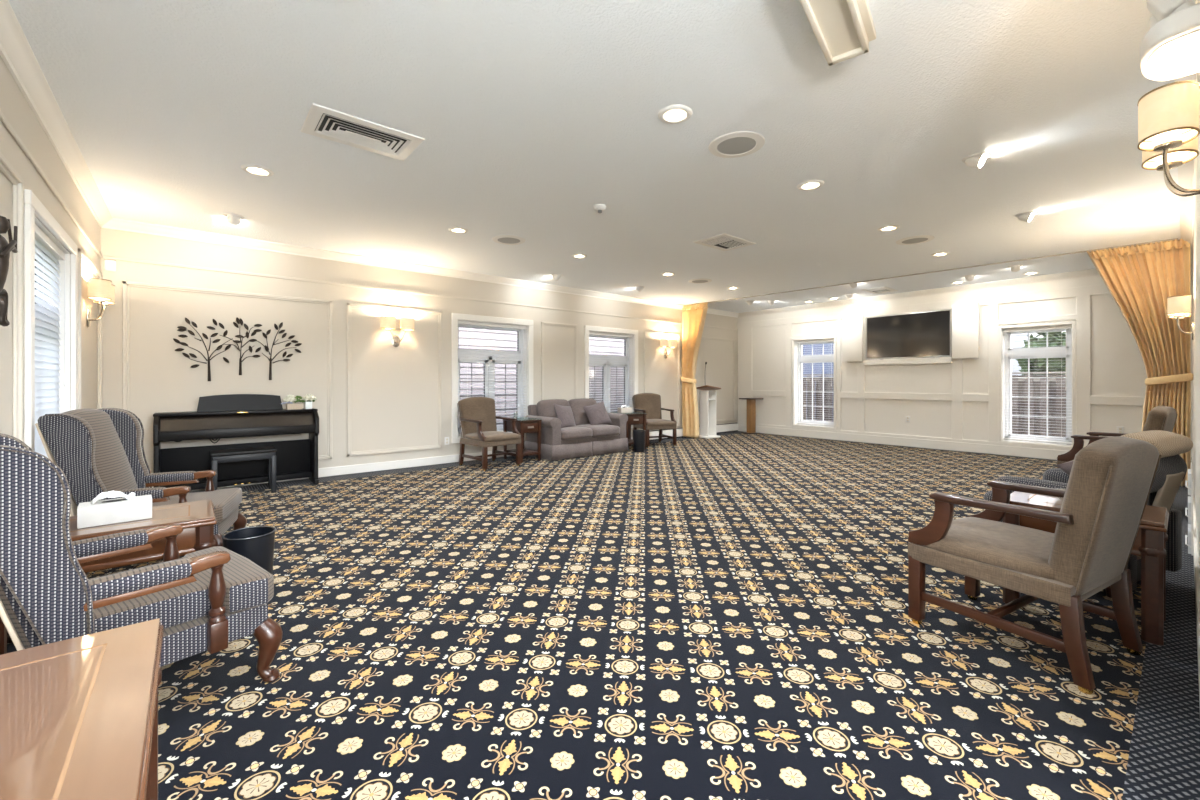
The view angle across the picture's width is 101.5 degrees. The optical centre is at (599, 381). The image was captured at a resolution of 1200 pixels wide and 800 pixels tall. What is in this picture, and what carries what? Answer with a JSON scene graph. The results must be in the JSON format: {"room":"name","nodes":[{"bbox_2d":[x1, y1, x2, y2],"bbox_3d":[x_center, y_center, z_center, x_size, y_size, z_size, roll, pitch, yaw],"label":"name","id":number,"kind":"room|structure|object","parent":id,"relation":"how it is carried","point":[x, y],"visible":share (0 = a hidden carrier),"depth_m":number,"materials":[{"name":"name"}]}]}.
{"room":"funeral home chapel","nodes":[
{"label":"funeral home chapel","id":0,"kind":"room"},
{"bbox_2d":[0,56,99,515],"bbox_3d":[-1.906,-0.215,1.014,0.250,2.830,10.400,0,0,-40],"label":"wall","id":1,"kind":"structure","parent":0,"point":[14,106],"depth_m":2.89,"materials":[{"name":"beige paint"}]},
{"bbox_2d":[0,216,17,325],"bbox_3d":[-2.640,-0.479,2.165,0.086,0.488,0.278,0,0,-40],"label":"metal wall sculpture","id":2,"kind":"object","parent":1,"relation":"attached to","point":[5,248],"visible":1,"depth_m":2.12,"materials":[{"name":"brown metal"}]},
{"bbox_2d":[0,152,23,441],"bbox_3d":[-2.388,-0.030,1.809,0.030,2.020,1.840,0,0,-40],"label":"trim","id":3,"kind":"structure","parent":1,"relation":"attached to","point":[6,168],"depth_m":2.49,"materials":[{"name":"beige paint"}]},
{"bbox_2d":[24,189,77,512],"bbox_3d":[-3.621,-0.064,3.118,0.238,1.942,1.420,0,0,-40],"label":"window","id":4,"kind":"structure","parent":1,"relation":"in","point":[44,220],"depth_m":2.93,"materials":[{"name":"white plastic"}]},
{"bbox_2d":[35,224,66,457],"bbox_3d":[-3.587,-0.068,3.146,0.076,1.756,1.238,0,0,-40],"label":"window blind","id":5,"kind":"object","parent":4,"relation":"attached to","point":[47,387],"visible":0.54,"depth_m":3.29,"materials":[{"name":"white plastic"}]},
{"bbox_2d":[0,0,111,226],"bbox_3d":[-1.695,-1.582,1.027,0.090,0.094,10.150,0,0,-40],"label":"trim","id":6,"kind":"structure","parent":1,"relation":"attached to","point":[16,52],"depth_m":2.78,"materials":[{"name":"white"}]},
{"bbox_2d":[77,248,101,408],"bbox_3d":[-4.473,-0.030,4.303,0.030,2.020,1.220,0,0,-40],"label":"trim","id":7,"kind":"structure","parent":1,"relation":"attached to","point":[82,257],"depth_m":3.98,"materials":[{"name":"beige paint"}]},
{"bbox_2d":[86,278,114,326],"bbox_3d":[-4.376,-0.665,4.292,0.164,0.401,0.447,0,0,-40],"label":"wall sconce","id":8,"kind":"object","parent":1,"relation":"attached to","point":[101,291],"visible":1,"depth_m":4.19,"materials":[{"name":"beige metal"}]},
{"bbox_2d":[100,227,737,469],"bbox_3d":[-0.908,-0.215,8.463,10.837,2.830,0.250,0,0,-40],"label":"wall","id":9,"kind":"structure","parent":0,"point":[395,390],"depth_m":6.28,"materials":[{"name":"beige paint"}]},
{"bbox_2d":[122,281,331,473],"bbox_3d":[-4.125,-0.020,5.596,1.910,2.000,0.022,0,0,-40],"label":"trim","id":10,"kind":"structure","parent":9,"relation":"attached to","point":[125,284],"depth_m":5.37,"materials":[{"name":"beige paint"}]},
{"bbox_2d":[173,318,301,380],"bbox_3d":[-4.086,-0.363,5.590,1.183,0.728,0.041,0,0,-40],"label":"wall sculpture","id":11,"kind":"object","parent":9,"relation":"attached to","point":[181,328],"visible":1,"depth_m":5.57,"materials":[{"name":"brown metal"}]},
{"bbox_2d":[0,110,737,329],"bbox_3d":[2.427,-1.240,4.473,10.837,0.030,10.150,0,0,-40],"label":"trim","id":12,"kind":"structure","parent":9,"relation":"attached to","point":[3,119],"depth_m":5.35,"materials":[{"name":"beige paint"}]},
{"bbox_2d":[149,437,632,491],"bbox_3d":[-2.069,1.144,7.317,7.587,0.112,0.018,0,0,-40],"label":"baseboard","id":13,"kind":"structure","parent":9,"relation":"attached to","point":[369,467],"depth_m":6.62,"materials":[{"name":"white wood"}]},
{"bbox_2d":[347,303,441,455],"bbox_3d":[-2.779,-0.020,6.722,1.260,1.980,0.022,0,0,-40],"label":"trim","id":14,"kind":"structure","parent":9,"relation":"attached to","point":[349,305],"depth_m":6.58,"materials":[{"name":"beige paint"}]},
{"bbox_2d":[380,316,414,346],"bbox_3d":[-2.748,-0.665,6.654,0.447,0.401,0.164,0,0,-40],"label":"wall sconce","id":15,"kind":"object","parent":9,"relation":"attached to","point":[386,322],"visible":1,"depth_m":6.65,"materials":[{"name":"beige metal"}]},
{"bbox_2d":[101,218,738,317],"bbox_3d":[-0.799,-1.582,8.332,10.837,0.094,0.090,0,0,-40],"label":"trim","id":16,"kind":"structure","parent":9,"relation":"attached to","point":[114,223],"depth_m":6.33,"materials":[{"name":"white wood"}]},
{"bbox_2d":[452,313,532,442],"bbox_3d":[-1.712,-0.044,7.746,1.400,1.922,0.238,0,0,-40],"label":"window","id":17,"kind":"structure","parent":9,"relation":"in","point":[459,355],"depth_m":7.80,"materials":[{"name":"white plastic"}]},
{"bbox_2d":[458,321,525,434],"bbox_3d":[-1.684,-0.048,7.712,1.198,1.716,0.076,0,0,-40],"label":"window blind","id":18,"kind":"object","parent":17,"relation":"attached to","point":[467,323],"visible":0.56,"depth_m":7.75,"materials":[{"name":"white plastic"}]},
{"bbox_2d":[541,322,576,399],"bbox_3d":[-0.696,-0.015,8.463,0.750,1.970,0.022,0,0,-40],"label":"trim","id":19,"kind":"structure","parent":9,"relation":"attached to","point":[542,323],"depth_m":8.26,"materials":[{"name":"beige paint"}]},
{"bbox_2d":[585,325,637,427],"bbox_3d":[0.171,-0.044,9.321,1.330,1.922,0.238,0,0,-40],"label":"window","id":20,"kind":"structure","parent":9,"relation":"in","point":[633,355],"depth_m":9.44,"materials":[{"name":"white plastic"}]},
{"bbox_2d":[589,332,632,410],"bbox_3d":[0.199,-0.048,9.287,1.128,1.716,0.076,0,0,-40],"label":"window blind","id":21,"kind":"object","parent":20,"relation":"attached to","point":[590,333],"visible":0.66,"depth_m":9.34,"materials":[{"name":"white plastic"}]},
{"bbox_2d":[644,331,679,426],"bbox_3d":[1.291,-0.015,10.124,1.070,1.970,0.022,0,0,-40],"label":"trim","id":22,"kind":"structure","parent":9,"relation":"attached to","point":[645,332],"depth_m":10.36,"materials":[{"name":"beige paint"}]},
{"bbox_2d":[660,339,676,358],"bbox_3d":[1.410,-0.665,10.130,0.447,0.401,0.164,0,0,-40],"label":"wall sconce","id":23,"kind":"object","parent":9,"relation":"attached to","point":[671,343],"visible":1,"depth_m":10.12,"materials":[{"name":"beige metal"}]},
{"bbox_2d":[649,423,737,440],"bbox_3d":[2.120,1.097,10.771,3.070,0.203,0.056,0,0,-40],"label":"baseboard heater","id":24,"kind":"object","parent":9,"relation":"attached to","point":[730,427],"visible":0.42,"depth_m":10.42,"materials":[{"name":"white metal"}]},
{"bbox_2d":[695,336,734,423],"bbox_3d":[2.645,-0.030,11.257,1.500,1.940,0.022,0,0,-40],"label":"trim","id":25,"kind":"structure","parent":9,"relation":"attached to","point":[710,338],"depth_m":11.71,"materials":[{"name":"beige paint"}]},
{"bbox_2d":[692,238,1177,304],"bbox_3d":[4.227,-1.622,8.032,0.022,0.016,6.800,0,0,-44],"label":"trim","id":26,"kind":"structure","parent":9,"relation":"attached to","point":[1174,238],"depth_m":6.96,"materials":[{"name":"grey"}]},
{"bbox_2d":[681,302,707,437],"bbox_3d":[1.970,-0.214,10.258,0.238,2.798,0.689,0,0,-40],"label":"curtain","id":27,"kind":"object","parent":26,"relation":"hanging from","point":[693,316],"visible":1,"depth_m":10.29,"materials":[{"name":"gold fabric"}]},
{"bbox_2d":[1087,239,1192,485],"bbox_3d":[6.364,-0.214,5.804,0.838,2.798,0.168,0,0,44],"label":"curtain","id":28,"kind":"object","parent":26,"relation":"hanging from","point":[1140,279],"visible":0.81,"depth_m":5.68,"materials":[{"name":"gold fabric"}]},
{"bbox_2d":[9,0,1180,312],"bbox_3d":[2.331,-1.680,4.588,11.437,0.100,10.450,0,0,-40],"label":"ceiling","id":29,"kind":"structure","parent":0,"point":[531,115],"depth_m":3.14,"materials":[{"name":"white paint"}]},
{"bbox_2d":[223,213,243,224],"bbox_3d":[-3.608,-1.609,4.830,0.170,0.126,0.170,0,0,-40],"label":"spotlight","id":30,"kind":"object","parent":29,"relation":"attached to","point":[232,218],"visible":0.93,"depth_m":4.80,"materials":[{"name":"white plastic"}]},
{"bbox_2d":[241,164,273,176],"bbox_3d":[-2.644,-1.623,3.785,0.210,0.012,0.210,0,0,-40],"label":"recessed light","id":31,"kind":"object","parent":29,"relation":"in","point":[257,170],"visible":1,"depth_m":3.77,"materials":[{"name":"white glass"}]},
{"bbox_2d":[301,103,424,160],"bbox_3d":[-1.564,-1.623,3.242,0.660,0.012,0.420,0,0,-40],"label":"ceiling vent","id":32,"kind":"object","parent":29,"relation":"in","point":[320,121],"visible":1,"depth_m":3.21,"materials":[{"name":"white plastic"}]},
{"bbox_2d":[492,235,524,244],"bbox_3d":[-1.050,-1.624,5.652,0.376,0.011,0.376,0,0,-40],"label":"ceiling speaker","id":33,"kind":"object","parent":29,"relation":"attached to","point":[502,239],"visible":1,"depth_m":5.61,"materials":[{"name":"white plastic"}]},
{"bbox_2d":[498,238,519,243],"bbox_3d":[-1.050,-1.621,5.652,0.262,0.005,0.262,0,0,-40],"label":"grille","id":34,"kind":"object","parent":33,"relation":"attached to","point":[500,240],"depth_m":5.65,"materials":[{"name":"grey metal"}]},
{"bbox_2d":[658,104,692,123],"bbox_3d":[0.459,-1.623,2.990,0.210,0.012,0.210,0,0,-40],"label":"recessed light","id":35,"kind":"object","parent":29,"relation":"in","point":[672,114],"visible":1,"depth_m":2.98,"materials":[{"name":"white plastic"}]},
{"bbox_2d":[693,233,755,250],"bbox_3d":[1.466,-1.625,5.761,0.620,0.009,0.440,0,0,-40],"label":"ceiling vent","id":36,"kind":"object","parent":29,"relation":"in","point":[724,242],"visible":1,"depth_m":5.75,"materials":[{"name":"white plastic"}]},
{"bbox_2d":[709,131,764,157],"bbox_3d":[0.941,-1.624,3.380,0.376,0.011,0.376,0,0,-40],"label":"ceiling speaker","id":37,"kind":"object","parent":29,"relation":"attached to","point":[739,143],"visible":1,"depth_m":3.35,"materials":[{"name":"white plastic"}]},
{"bbox_2d":[717,137,755,154],"bbox_3d":[0.941,-1.621,3.380,0.262,0.005,0.262,0,0,-40],"label":"grille","id":38,"kind":"object","parent":37,"relation":"attached to","point":[729,145],"depth_m":3.37,"materials":[{"name":"grey metal"}]},
{"bbox_2d":[797,180,823,189],"bbox_3d":[1.747,-1.623,4.068,0.210,0.012,0.210,0,0,-40],"label":"recessed light","id":39,"kind":"object","parent":29,"relation":"in","point":[811,184],"visible":1,"depth_m":4.05,"materials":[{"name":"white glass"}]},
{"bbox_2d":[799,0,875,65],"bbox_3d":[1.001,-1.587,2.074,0.205,0.084,0.690,0,0,37],"label":"ceiling box","id":40,"kind":"object","parent":29,"relation":"attached to","point":[843,30],"visible":1,"depth_m":2.16,"materials":[{"name":"beige plastic"}]},
{"bbox_2d":[862,286,897,293],"bbox_3d":[5.000,-1.625,8.768,0.600,0.009,0.400,0,0,-40],"label":"ceiling vent","id":41,"kind":"object","parent":29,"relation":"in","point":[884,289],"visible":1,"depth_m":8.76,"materials":[{"name":"white plastic"}]},
{"bbox_2d":[896,235,934,244],"bbox_3d":[3.636,-1.624,5.660,0.376,0.011,0.376,0,0,-40],"label":"ceiling speaker","id":42,"kind":"object","parent":29,"relation":"attached to","point":[912,240],"visible":1,"depth_m":5.64,"materials":[{"name":"white plastic"}]},
{"bbox_2d":[902,238,927,243],"bbox_3d":[3.636,-1.621,5.660,0.262,0.005,0.262,0,0,-40],"label":"grille","id":43,"kind":"object","parent":42,"relation":"attached to","point":[911,240],"depth_m":5.65,"materials":[{"name":"grey metal"}]},
{"bbox_2d":[962,152,990,167],"bbox_3d":[2.739,-1.609,3.568,0.170,0.126,0.170,0,0,-40],"label":"spotlight","id":44,"kind":"object","parent":29,"relation":"attached to","point":[977,160],"visible":0.95,"depth_m":3.54,"materials":[{"name":"white plastic"}]},
{"bbox_2d":[1015,211,1037,222],"bbox_3d":[4.161,-1.609,4.783,0.170,0.126,0.170,0,0,-40],"label":"spotlight","id":45,"kind":"object","parent":29,"relation":"attached to","point":[1026,216],"visible":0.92,"depth_m":4.76,"materials":[{"name":"white plastic"}]},
{"bbox_2d":[7,431,1199,799],"bbox_3d":[2.331,1.240,4.588,11.437,0.080,10.450,0,0,-40],"label":"floor","id":46,"kind":"structure","parent":0,"point":[725,617],"depth_m":2.14,"materials":[{"name":"carpet"}]},
{"bbox_2d":[0,618,163,799],"bbox_3d":[-1.103,0.920,0.766,0.600,0.560,0.990,0,0,-40],"label":"side table","id":47,"kind":"object","parent":46,"relation":"on","point":[79,715],"visible":1,"depth_m":0.95,"materials":[{"name":"brown wood"}]},
{"bbox_2d":[0,500,216,654],"bbox_3d":[-2.328,0.932,2.348,0.760,0.535,0.470,0,0,-40],"label":"end table","id":48,"kind":"object","parent":46,"relation":"on","point":[197,519],"visible":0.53,"depth_m":2.32,"materials":[{"name":"brown wood"}]},
{"bbox_2d":[77,491,151,528],"bbox_3d":[-2.305,0.592,2.335,0.250,0.146,0.130,0,0,-44],"label":"tissue box","id":49,"kind":"object","parent":48,"relation":"on","point":[131,507],"visible":1,"depth_m":2.30,"materials":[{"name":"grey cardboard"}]},
{"bbox_2d":[35,408,246,575],"bbox_3d":[-2.853,0.691,3.154,0.853,1.041,0.728,0,0,-26],"label":"chair","id":50,"kind":"object","parent":46,"relation":"on","point":[98,451],"visible":0.62,"depth_m":3.00,"materials":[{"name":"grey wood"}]},
{"bbox_2d":[152,488,241,523],"bbox_3d":[-2.752,0.834,3.203,0.598,0.117,0.630,0,0,-26],"label":"seat cushion","id":51,"kind":"object","parent":50,"relation":"on","point":[225,502],"depth_m":3.27,"materials":[{"name":"fabric"}]},
{"bbox_2d":[0,433,282,682],"bbox_3d":[-1.789,0.691,1.834,0.728,1.041,0.853,0,0,36],"label":"chair","id":52,"kind":"object","parent":46,"relation":"on","point":[208,599],"visible":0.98,"depth_m":1.62,"materials":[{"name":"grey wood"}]},
{"bbox_2d":[88,546,273,632],"bbox_3d":[-1.723,0.834,1.925,0.630,0.117,0.598,0,0,36],"label":"seat cushion","id":53,"kind":"object","parent":52,"relation":"on","point":[248,588],"depth_m":1.82,"materials":[{"name":"fabric"}]},
{"bbox_2d":[153,394,318,489],"bbox_3d":[-3.950,0.671,5.405,1.444,1.057,0.430,0,0,-40],"label":"digital piano","id":54,"kind":"object","parent":46,"relation":"on","point":[216,417],"visible":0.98,"depth_m":5.37,"materials":[{"name":"black wood"}]},
{"bbox_2d":[281,394,304,409],"bbox_3d":[-3.568,0.240,5.701,0.256,0.177,0.141,0,0,-40],"label":"flower planter","id":55,"kind":"object","parent":54,"relation":"on","point":[291,406],"visible":1,"depth_m":5.67,"materials":[{"name":"beige wood"}]},
{"bbox_2d":[300,394,316,408],"bbox_3d":[-3.435,0.235,5.781,0.170,0.186,0.164,0,0,-40],"label":"flower vase","id":56,"kind":"object","parent":54,"relation":"on","point":[308,398],"visible":1,"depth_m":5.76,"materials":[{"name":"white ceramic"}]},
{"bbox_2d":[210,446,276,492],"bbox_3d":[-3.787,0.961,5.215,0.560,0.478,0.310,0,0,-40],"label":"piano bench","id":57,"kind":"object","parent":46,"relation":"on","point":[254,453],"visible":0.92,"depth_m":5.14,"materials":[{"name":"black wood"}]},
{"bbox_2d":[222,526,275,574],"bbox_3d":[-2.076,1.048,2.904,0.264,0.305,0.264,0,0,-40],"label":"waste bin","id":58,"kind":"object","parent":46,"relation":"on","point":[256,543],"visible":0.65,"depth_m":2.86,"materials":[{"name":"black plastic"}]},
{"bbox_2d":[457,397,520,470],"bbox_3d":[-1.588,0.715,6.992,0.753,0.971,0.622,0,0,44],"label":"armchair","id":59,"kind":"object","parent":46,"relation":"on","point":[478,417],"visible":1,"depth_m":6.96,"materials":[{"name":"beige fabric"}]},
{"bbox_2d":[503,418,541,462],"bbox_3d":[-1.193,0.885,7.499,0.378,0.629,0.553,0,0,-40],"label":"end table","id":60,"kind":"object","parent":46,"relation":"on","point":[523,425],"visible":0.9,"depth_m":7.39,"materials":[{"name":"brown wood"}]},
{"bbox_2d":[524,398,628,460],"bbox_3d":[-0.381,0.744,8.141,1.598,0.888,0.903,0,0,-40],"label":"loveseat","id":61,"kind":"object","parent":46,"relation":"on","point":[584,439],"visible":0.77,"depth_m":7.86,"materials":[{"name":"grey fabric"}]},
{"bbox_2d":[536,399,569,417],"bbox_3d":[-0.754,0.556,8.120,0.608,0.514,0.302,0,0,-40],"label":"cushion","id":62,"kind":"object","parent":61,"relation":"on","point":[545,408],"depth_m":7.96,"materials":[{"name":"grey fabric"}]},
{"bbox_2d":[553,403,575,427],"bbox_3d":[-0.561,0.575,7.873,0.236,0.449,0.465,0,0,41],"label":"throw pillow","id":63,"kind":"object","parent":61,"relation":"on","point":[564,413],"visible":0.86,"depth_m":7.78,"materials":[{"name":"fabric"}]},
{"bbox_2d":[561,426,592,439],"bbox_3d":[-0.532,0.825,7.859,0.598,0.198,0.663,0,0,-40],"label":"seat cushion","id":64,"kind":"object","parent":61,"relation":"on","point":[576,432],"depth_m":7.63,"materials":[{"name":"grey fabric"}]},
{"bbox_2d":[568,398,596,424],"bbox_3d":[-0.294,0.556,8.505,0.608,0.514,0.302,0,0,-40],"label":"cushion","id":65,"kind":"object","parent":61,"relation":"on","point":[580,416],"depth_m":8.34,"materials":[{"name":"grey fabric"}]},
{"bbox_2d":[583,401,612,424],"bbox_3d":[-0.039,0.575,8.309,0.498,0.474,0.226,0,0,-33],"label":"throw pillow","id":66,"kind":"object","parent":61,"relation":"on","point":[597,414],"visible":0.95,"depth_m":8.24,"materials":[{"name":"fabric"}]},
{"bbox_2d":[576,424,619,436],"bbox_3d":[-0.076,0.825,8.240,0.598,0.198,0.663,0,0,-40],"label":"seat cushion","id":67,"kind":"object","parent":61,"relation":"on","point":[608,430],"depth_m":8.02,"materials":[{"name":"grey fabric"}]},
{"bbox_2d":[611,412,646,448],"bbox_3d":[0.509,0.880,8.791,0.428,0.639,0.573,0,0,-28],"label":"end table","id":68,"kind":"object","parent":46,"relation":"on","point":[634,418],"visible":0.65,"depth_m":8.61,"materials":[{"name":"brown wood"}]},
{"bbox_2d":[633,430,645,451],"bbox_3d":[0.666,1.018,8.339,0.220,0.365,0.220,0,0,-40],"label":"waste bin","id":69,"kind":"object","parent":46,"relation":"on","point":[638,435],"visible":1,"depth_m":8.26,"materials":[{"name":"black plastic"}]},
{"bbox_2d":[632,393,676,446],"bbox_3d":[1.016,0.715,9.310,0.622,0.971,0.753,0,0,-19],"label":"armchair","id":70,"kind":"object","parent":46,"relation":"on","point":[648,403],"visible":0.84,"depth_m":9.44,"materials":[{"name":"brown fabric"}]},
{"bbox_2d":[696,362,720,438],"bbox_3d":[2.313,0.394,10.485,0.438,1.613,0.348,0,0,-36],"label":"lectern","id":71,"kind":"object","parent":46,"relation":"on","point":[708,396],"visible":0.95,"depth_m":10.46,"materials":[{"name":"white wood"}]},
{"bbox_2d":[739,398,762,433],"bbox_3d":[3.477,0.794,11.276,0.440,0.812,0.340,0,0,-32],"label":"pedestal","id":72,"kind":"object","parent":46,"relation":"on","point":[751,402],"visible":1,"depth_m":11.22,"materials":[{"name":"brown wood"}]},
{"bbox_2d":[908,436,1160,694],"bbox_3d":[1.976,0.715,2.281,0.622,0.971,0.753,0,0,-29],"label":"armchair","id":73,"kind":"object","parent":46,"relation":"on","point":[1106,494],"visible":1,"depth_m":2.05,"materials":[{"name":"beige fabric"}]},
{"bbox_2d":[1003,491,1168,645],"bbox_3d":[2.520,0.920,2.567,0.440,0.560,0.595,0,0,-40],"label":"end table","id":74,"kind":"object","parent":46,"relation":"on","point":[1151,538],"visible":0.58,"depth_m":2.26,"materials":[{"name":"brown wood"}]},
{"bbox_2d":[984,430,1192,597],"bbox_3d":[2.967,0.740,3.049,0.774,0.920,0.848,0,0,-26],"label":"armchair","id":75,"kind":"object","parent":46,"relation":"on","point":[1171,471],"visible":0.21,"depth_m":2.73,"materials":[{"name":"fabric"}]},
{"bbox_2d":[1056,460,1073,475],"bbox_3d":[3.221,0.600,3.163,0.205,0.370,0.385,0,0,-24],"label":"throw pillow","id":76,"kind":"object","parent":75,"relation":"on","point":[1066,467],"visible":0.05,"depth_m":3.24,"materials":[{"name":"fabric"}]},
{"bbox_2d":[1122,430,1192,457],"bbox_3d":[3.111,0.353,2.751,0.598,0.146,0.185,0,0,-26],"label":"pillow","id":77,"kind":"object","parent":75,"relation":"on","point":[1168,444],"depth_m":2.67,"materials":[{"name":"beige fabric"}]},
{"bbox_2d":[1146,491,1173,511],"bbox_3d":[3.065,0.713,2.847,0.639,0.264,0.264,0,0,-26],"label":"pillow","id":78,"kind":"object","parent":75,"relation":"on","point":[1153,496],"depth_m":2.71,"materials":[{"name":"fabric"}]},
{"bbox_2d":[1150,454,1186,492],"bbox_3d":[3.084,0.507,2.806,0.679,0.261,0.289,0,0,-26],"label":"chair back","id":79,"kind":"object","parent":75,"relation":"on","point":[1171,471],"depth_m":2.67,"materials":[{"name":"fabric"}]},
{"bbox_2d":[1057,406,1177,467],"bbox_3d":[5.073,0.715,4.824,0.622,0.971,0.753,0,0,-34],"label":"armchair","id":80,"kind":"object","parent":46,"relation":"on","point":[1163,418],"visible":0.25,"depth_m":4.57,"materials":[{"name":"brown wood"}]},
{"bbox_2d":[738,265,1191,455],"bbox_3d":[5.589,-0.215,9.334,0.250,2.830,7.250,0,0,-40],"label":"wall","id":81,"kind":"structure","parent":0,"point":[1117,364],"depth_m":8.52,"materials":[{"name":"white paint"}]},
{"bbox_2d":[792,336,835,429],"bbox_3d":[4.604,0.033,10.459,0.238,1.926,0.960,0,0,-40],"label":"window","id":82,"kind":"structure","parent":81,"relation":"in","point":[798,358],"depth_m":10.68,"materials":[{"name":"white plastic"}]},
{"bbox_2d":[795,339,833,425],"bbox_3d":[4.571,0.027,10.430,0.076,1.806,0.848,0,0,-40],"label":"window blind","id":83,"kind":"object","parent":82,"relation":"attached to","point":[822,340],"visible":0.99,"depth_m":10.42,"materials":[{"name":"white plastic"}]},
{"bbox_2d":[843,314,862,361],"bbox_3d":[5.025,-0.850,9.728,0.060,0.920,0.370,0,0,-40],"label":"sliding panel","id":84,"kind":"object","parent":81,"relation":"attached to","point":[852,324],"visible":1,"depth_m":9.70,"materials":[{"name":"white paint"}]},
{"bbox_2d":[866,309,951,359],"bbox_3d":[5.644,-0.829,9.027,0.058,0.842,1.400,0,0,-40],"label":"television","id":85,"kind":"object","parent":81,"relation":"attached to","point":[926,334],"visible":1,"depth_m":8.96,"materials":[{"name":"black metal"}]},
{"bbox_2d":[738,269,1099,317],"bbox_3d":[5.539,-1.582,9.128,0.090,0.094,7.000,0,0,-40],"label":"trim","id":86,"kind":"structure","parent":81,"relation":"attached to","point":[1091,272],"depth_m":8.60,"materials":[{"name":"white paint"}]},
{"bbox_2d":[737,275,1191,447],"bbox_3d":[5.553,-0.160,9.140,0.055,2.480,7.000,0,0,-40],"label":"trim","id":87,"kind":"structure","parent":81,"relation":"attached to","point":[1084,399],"depth_m":8.43,"materials":[{"name":"white paint"}]},
{"bbox_2d":[737,422,1191,461],"bbox_3d":[5.561,1.095,9.146,0.034,0.210,7.000,0,0,-40],"label":"baseboard","id":88,"kind":"structure","parent":81,"relation":"attached to","point":[965,445],"depth_m":8.87,"materials":[{"name":"white paint"}]},
{"bbox_2d":[952,303,978,358],"bbox_3d":[6.202,-0.850,8.320,0.060,0.920,0.370,0,0,-40],"label":"sliding panel","id":89,"kind":"object","parent":81,"relation":"attached to","point":[965,317],"visible":1,"depth_m":8.29,"materials":[{"name":"white paint"}]},
{"bbox_2d":[998,321,1075,448],"bbox_3d":[6.888,0.058,7.728,0.238,1.916,0.920,0,0,-40],"label":"window","id":90,"kind":"structure","parent":81,"relation":"in","point":[1068,351],"depth_m":7.77,"materials":[{"name":"white plastic"}]},
{"bbox_2d":[1003,325,1071,443],"bbox_3d":[6.854,0.052,7.699,0.076,1.796,0.808,0,0,-40],"label":"window blind","id":91,"kind":"object","parent":90,"relation":"attached to","point":[1064,326],"visible":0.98,"depth_m":7.67,"materials":[{"name":"white plastic"}]},
{"bbox_2d":[1013,331,1062,374],"bbox_3d":[12.048,-1.500,15.679,6.000,6.000,4.200,0,0,-40],"label":"sky","id":92,"kind":"structure","parent":0,"point":[1017,338],"depth_m":12.81,"materials":[{"name":"white"}]},
{"bbox_2d":[1192,116,1199,566],"bbox_3d":[4.853,-0.215,3.862,8.400,2.830,0.200,0,0,-40],"label":"wall","id":93,"kind":"structure","parent":0,"point":[1196,237],"depth_m":3.69,"materials":[{"name":"white paint"}]},
{"bbox_2d":[1137,80,1199,196],"bbox_3d":[2.127,-0.821,1.821,0.447,0.401,0.164,0,0,-40],"label":"wall sconce","id":94,"kind":"object","parent":93,"relation":"attached to","point":[1168,114],"visible":1,"depth_m":1.73,"materials":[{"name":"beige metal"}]},
{"bbox_2d":[1140,0,1199,80],"bbox_3d":[2.022,-1.248,1.729,0.384,0.233,0.157,0,0,-40],"label":"emergency light","id":95,"kind":"object","parent":93,"relation":"attached to","point":[1170,49],"visible":1,"depth_m":1.67,"materials":[{"name":"white plastic"}]},
{"bbox_2d":[1167,295,1194,339],"bbox_3d":[5.464,-0.581,4.612,0.447,0.401,0.164,0,0,-40],"label":"wall sconce","id":96,"kind":"object","parent":93,"relation":"attached to","point":[1178,307],"visible":1,"depth_m":4.51,"materials":[{"name":"beige fabric"}]},
{"bbox_2d":[1174,0,1199,264],"bbox_3d":[4.663,-1.582,3.893,8.150,0.094,0.090,0,0,-40],"label":"trim","id":97,"kind":"structure","parent":93,"relation":"attached to","point":[1187,172],"depth_m":4.12,"materials":[{"name":"white paint"}]},
{"bbox_2d":[1185,469,1192,554],"bbox_3d":[4.190,0.920,3.485,0.310,0.560,0.036,0,0,-40],"label":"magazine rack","id":98,"kind":"object","parent":93,"relation":"attached to","point":[1190,478],"visible":1,"depth_m":3.39,"materials":[{"name":"white plastic"}]},
{"bbox_2d":[1191,462,1199,700],"bbox_3d":[4.687,1.135,3.865,8.150,0.130,0.018,0,0,-40],"label":"baseboard","id":99,"kind":"structure","parent":93,"relation":"attached to","point":[1195,540],"depth_m":2.66,"materials":[{"name":"white paint"}]},
{"label":"outside","id":100,"kind":"structure","parent":0,"visible":0},
{"bbox_3d":[2.546,1.600,8.647,75.000,0.200,70.000,0,0,-40],"label":"ground","id":101,"kind":"structure","parent":100,"visible":0},
{"bbox_2d":[459,327,623,424],"bbox_3d":[-3.522,-1.100,12.397,14.500,5.200,4.460,0,0,-40],"label":"house","id":102,"kind":"structure","parent":101,"relation":"on","point":[475,335],"depth_m":10.75,"materials":[{"name":"grey"}]},
{"bbox_2d":[803,343,833,376],"bbox_3d":[8.545,-1.950,20.180,5.600,6.900,7.800,0,0,-40],"label":"house","id":103,"kind":"structure","parent":101,"relation":"on","point":[807,367],"depth_m":17.27,"materials":[{"name":"blue stone"}]},
{"bbox_2d":[803,372,1065,437],"bbox_3d":[7.576,0.630,11.549,0.160,1.740,16.090,0,0,-40],"label":"fence","id":104,"kind":"object","parent":101,"relation":"on","point":[1054,384],"visible":0.12,"depth_m":10.08,"materials":[{"name":"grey wood"}]},
{"bbox_2d":[1016,332,1065,374],"bbox_3d":[9.837,0.126,10.686,1.161,2.778,1.180,0,0,-15],"label":"tree","id":105,"kind":"object","parent":101,"relation":"on","point":[1054,338],"visible":0.27,"depth_m":10.54,"materials":[{"name":"green plant"}]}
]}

